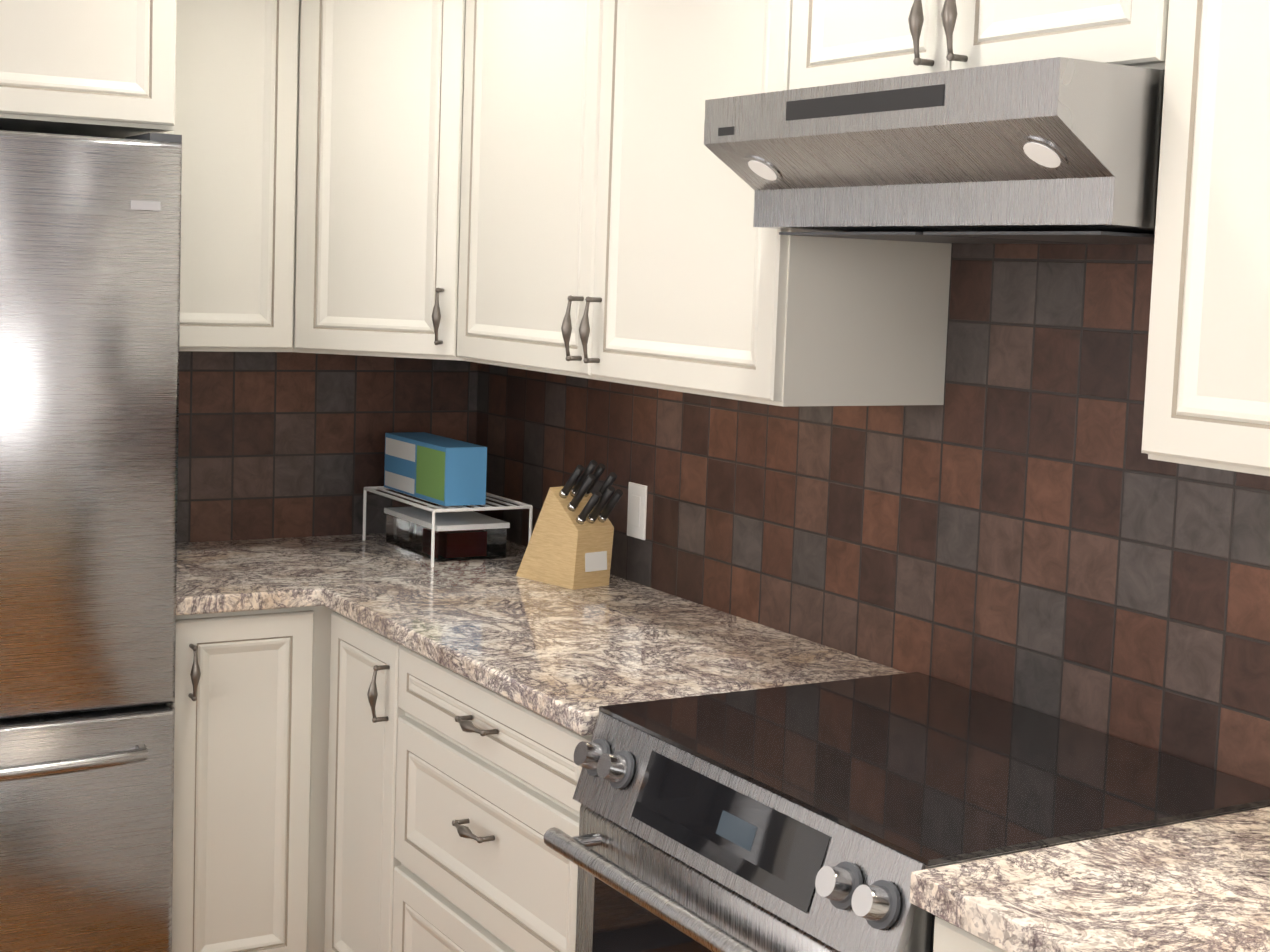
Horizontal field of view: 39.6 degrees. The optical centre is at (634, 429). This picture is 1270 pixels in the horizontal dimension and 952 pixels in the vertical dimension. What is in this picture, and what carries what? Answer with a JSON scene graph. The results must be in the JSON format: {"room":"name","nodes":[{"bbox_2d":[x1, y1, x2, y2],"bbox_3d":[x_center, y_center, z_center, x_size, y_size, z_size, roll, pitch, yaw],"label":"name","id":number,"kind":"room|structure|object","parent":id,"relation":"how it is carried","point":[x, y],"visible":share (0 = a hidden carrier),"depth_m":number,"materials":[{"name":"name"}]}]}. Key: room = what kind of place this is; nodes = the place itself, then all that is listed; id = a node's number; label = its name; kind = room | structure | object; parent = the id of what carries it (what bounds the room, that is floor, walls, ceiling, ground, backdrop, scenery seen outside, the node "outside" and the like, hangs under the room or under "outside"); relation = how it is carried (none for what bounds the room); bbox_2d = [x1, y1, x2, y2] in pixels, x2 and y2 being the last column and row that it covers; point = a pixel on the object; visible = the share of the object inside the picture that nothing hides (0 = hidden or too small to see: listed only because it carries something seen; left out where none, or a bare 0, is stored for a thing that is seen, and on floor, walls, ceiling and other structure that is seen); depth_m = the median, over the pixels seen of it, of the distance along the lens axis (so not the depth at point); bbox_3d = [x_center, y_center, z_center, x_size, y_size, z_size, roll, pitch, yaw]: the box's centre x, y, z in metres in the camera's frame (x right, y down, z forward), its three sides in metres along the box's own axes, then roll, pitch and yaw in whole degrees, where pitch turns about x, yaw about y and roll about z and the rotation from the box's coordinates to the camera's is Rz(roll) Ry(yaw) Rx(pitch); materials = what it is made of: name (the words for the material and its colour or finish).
{"room":"kitchen","nodes":[
{"label":"kitchen","id":0,"kind":"room"},
{"bbox_3d":[-1.422,1.645,-0.637,7.400,0.120,8.400,-1,6,-31],"label":"floor","id":1,"kind":"structure","parent":0,"visible":0},
{"bbox_2d":[0,130,181,951],"bbox_3d":[-1.424,0.319,3.413,0.920,1.800,0.752,-1,6,-31],"label":"fridge","id":2,"kind":"object","parent":1,"relation":"on","point":[90,242],"visible":1,"depth_m":3.30,"materials":[{"name":"silver metal"}]},
{"bbox_2d":[170,609,594,951],"bbox_3d":[-0.392,0.811,3.530,0.954,0.874,1.749,-1,6,-31],"label":"base cabinet","id":3,"kind":"object","parent":1,"relation":"on","point":[376,737],"depth_m":3.50,"materials":[{"name":"white paint"}]},
{"bbox_2d":[176,533,905,748],"bbox_3d":[-0.375,0.358,3.488,0.954,0.036,1.753,-1,6,-31],"label":"countertop","id":4,"kind":"structure","parent":3,"relation":"on","point":[411,652],"depth_m":3.36,"materials":[{"name":"beige stone"}]},
{"bbox_2d":[362,432,532,566],"bbox_3d":[-0.440,0.152,4.103,0.248,0.260,0.408,-1,6,-31],"label":"shelf rack","id":5,"kind":"object","parent":4,"relation":"on","point":[448,475],"visible":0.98,"depth_m":4.01,"materials":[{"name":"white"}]},
{"bbox_2d":[516,460,622,589],"bbox_3d":[-0.131,0.192,3.739,0.100,0.269,0.250,-3,7,-43],"label":"knife block","id":6,"kind":"object","parent":4,"relation":"on","point":[570,544],"visible":1,"depth_m":3.70,"materials":[{"name":"brown wood"}]},
{"bbox_2d":[544,672,1269,951],"bbox_3d":[0.343,0.899,2.499,0.723,0.904,0.763,-1,6,-31],"label":"range","id":7,"kind":"object","parent":1,"relation":"on","point":[830,816],"visible":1,"depth_m":2.37,"materials":[{"name":"silver metal"}]},
{"bbox_2d":[933,916,1006,951],"bbox_3d":[0.747,0.996,1.931,0.627,0.871,0.628,-1,6,-31],"label":"base cabinet","id":8,"kind":"object","parent":1,"relation":"on","point":[948,937],"depth_m":1.96,"materials":[{"name":"white paint"}]},
{"bbox_2d":[910,807,1269,951],"bbox_3d":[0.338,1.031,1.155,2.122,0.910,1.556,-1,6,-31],"label":"countertop","id":9,"kind":"structure","parent":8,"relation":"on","point":[1201,885],"depth_m":1.95,"materials":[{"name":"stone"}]},
{"bbox_3d":[1.726,0.204,1.072,0.200,2.670,8.400,-1,6,-31],"label":"wall","id":10,"kind":"structure","parent":0,"visible":0},
{"bbox_2d":[0,0,187,350],"bbox_3d":[-1.463,-0.691,3.377,0.993,1.070,0.638,-1,6,-31],"label":"upper cabinet","id":11,"kind":"object","parent":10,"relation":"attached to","point":[94,68],"depth_m":3.29,"materials":[{"name":"white paint"}]},
{"bbox_2d":[184,0,295,351],"bbox_3d":[-0.956,-0.714,3.845,0.339,1.070,0.348,-1,6,-31],"label":"upper cabinet","id":12,"kind":"object","parent":10,"relation":"attached to","point":[240,122],"depth_m":3.74,"materials":[{"name":"white paint"}]},
{"bbox_2d":[292,0,459,359],"bbox_3d":[-0.542,-0.630,3.751,0.274,0.932,0.274,-1,6,-31],"label":"upper cabinet","id":13,"kind":"object","parent":10,"relation":"attached to","point":[378,81],"depth_m":3.76,"materials":[{"name":"white paint"}]},
{"bbox_2d":[452,0,599,377],"bbox_3d":[-0.064,-0.654,3.530,0.347,1.070,0.583,-1,6,-31],"label":"upper cabinet","id":14,"kind":"object","parent":10,"relation":"attached to","point":[552,186],"depth_m":3.46,"materials":[{"name":"white paint"}]},
{"bbox_2d":[588,0,787,404],"bbox_3d":[0.233,-0.599,3.030,0.347,1.070,0.586,-1,6,-31],"label":"upper cabinet","id":15,"kind":"object","parent":10,"relation":"attached to","point":[682,280],"depth_m":2.98,"materials":[{"name":"white paint"}]},
{"bbox_2d":[474,243,1269,787],"bbox_3d":[0.458,-0.029,3.006,0.006,0.900,3.355,-1,6,-31],"label":"tile backsplash","id":16,"kind":"structure","parent":10,"relation":"attached to","point":[1018,517],"depth_m":2.82,"materials":[{"name":"brown tile"}]},
{"bbox_2d":[627,482,646,539],"bbox_3d":[0.004,0.174,3.766,0.007,0.116,0.072,-1,6,-31],"label":"electrical outlet plate","id":17,"kind":"object","parent":16,"relation":"attached to","point":[637,510],"visible":1,"depth_m":3.74,"materials":[{"name":"white plastic"}]},
{"bbox_2d":[772,0,1163,406],"bbox_3d":[0.573,-0.536,2.457,0.347,1.070,0.751,-1,6,-31],"label":"upper cabinet","id":18,"kind":"object","parent":10,"relation":"attached to","point":[858,322],"depth_m":2.73,"materials":[{"name":"white paint"}]},
{"bbox_2d":[704,57,1164,243],"bbox_3d":[0.501,-0.361,2.433,0.498,0.194,0.737,-1,6,-31],"label":"range hood","id":19,"kind":"object","parent":18,"relation":"attached to","point":[1060,150],"visible":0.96,"depth_m":2.22,"materials":[{"name":"silver metal"}]},
{"bbox_2d":[1141,0,1269,475],"bbox_3d":[0.977,-0.460,1.775,0.347,1.070,0.842,-1,6,-31],"label":"upper cabinet","id":20,"kind":"object","parent":10,"relation":"attached to","point":[1207,401],"depth_m":2.00,"materials":[{"name":"white paint"}]},
{"bbox_3d":[-3.455,-0.131,2.749,7.000,2.670,0.200,-1,6,-31],"label":"wall","id":21,"kind":"structure","parent":0,"visible":0},
{"bbox_2d":[177,351,477,542],"bbox_3d":[-0.826,0.029,4.206,0.984,0.480,0.006,-1,6,-31],"label":"tile backsplash","id":22,"kind":"structure","parent":21,"relation":"attached to","point":[281,444],"depth_m":4.22,"materials":[{"name":"brown tile"}]}
]}

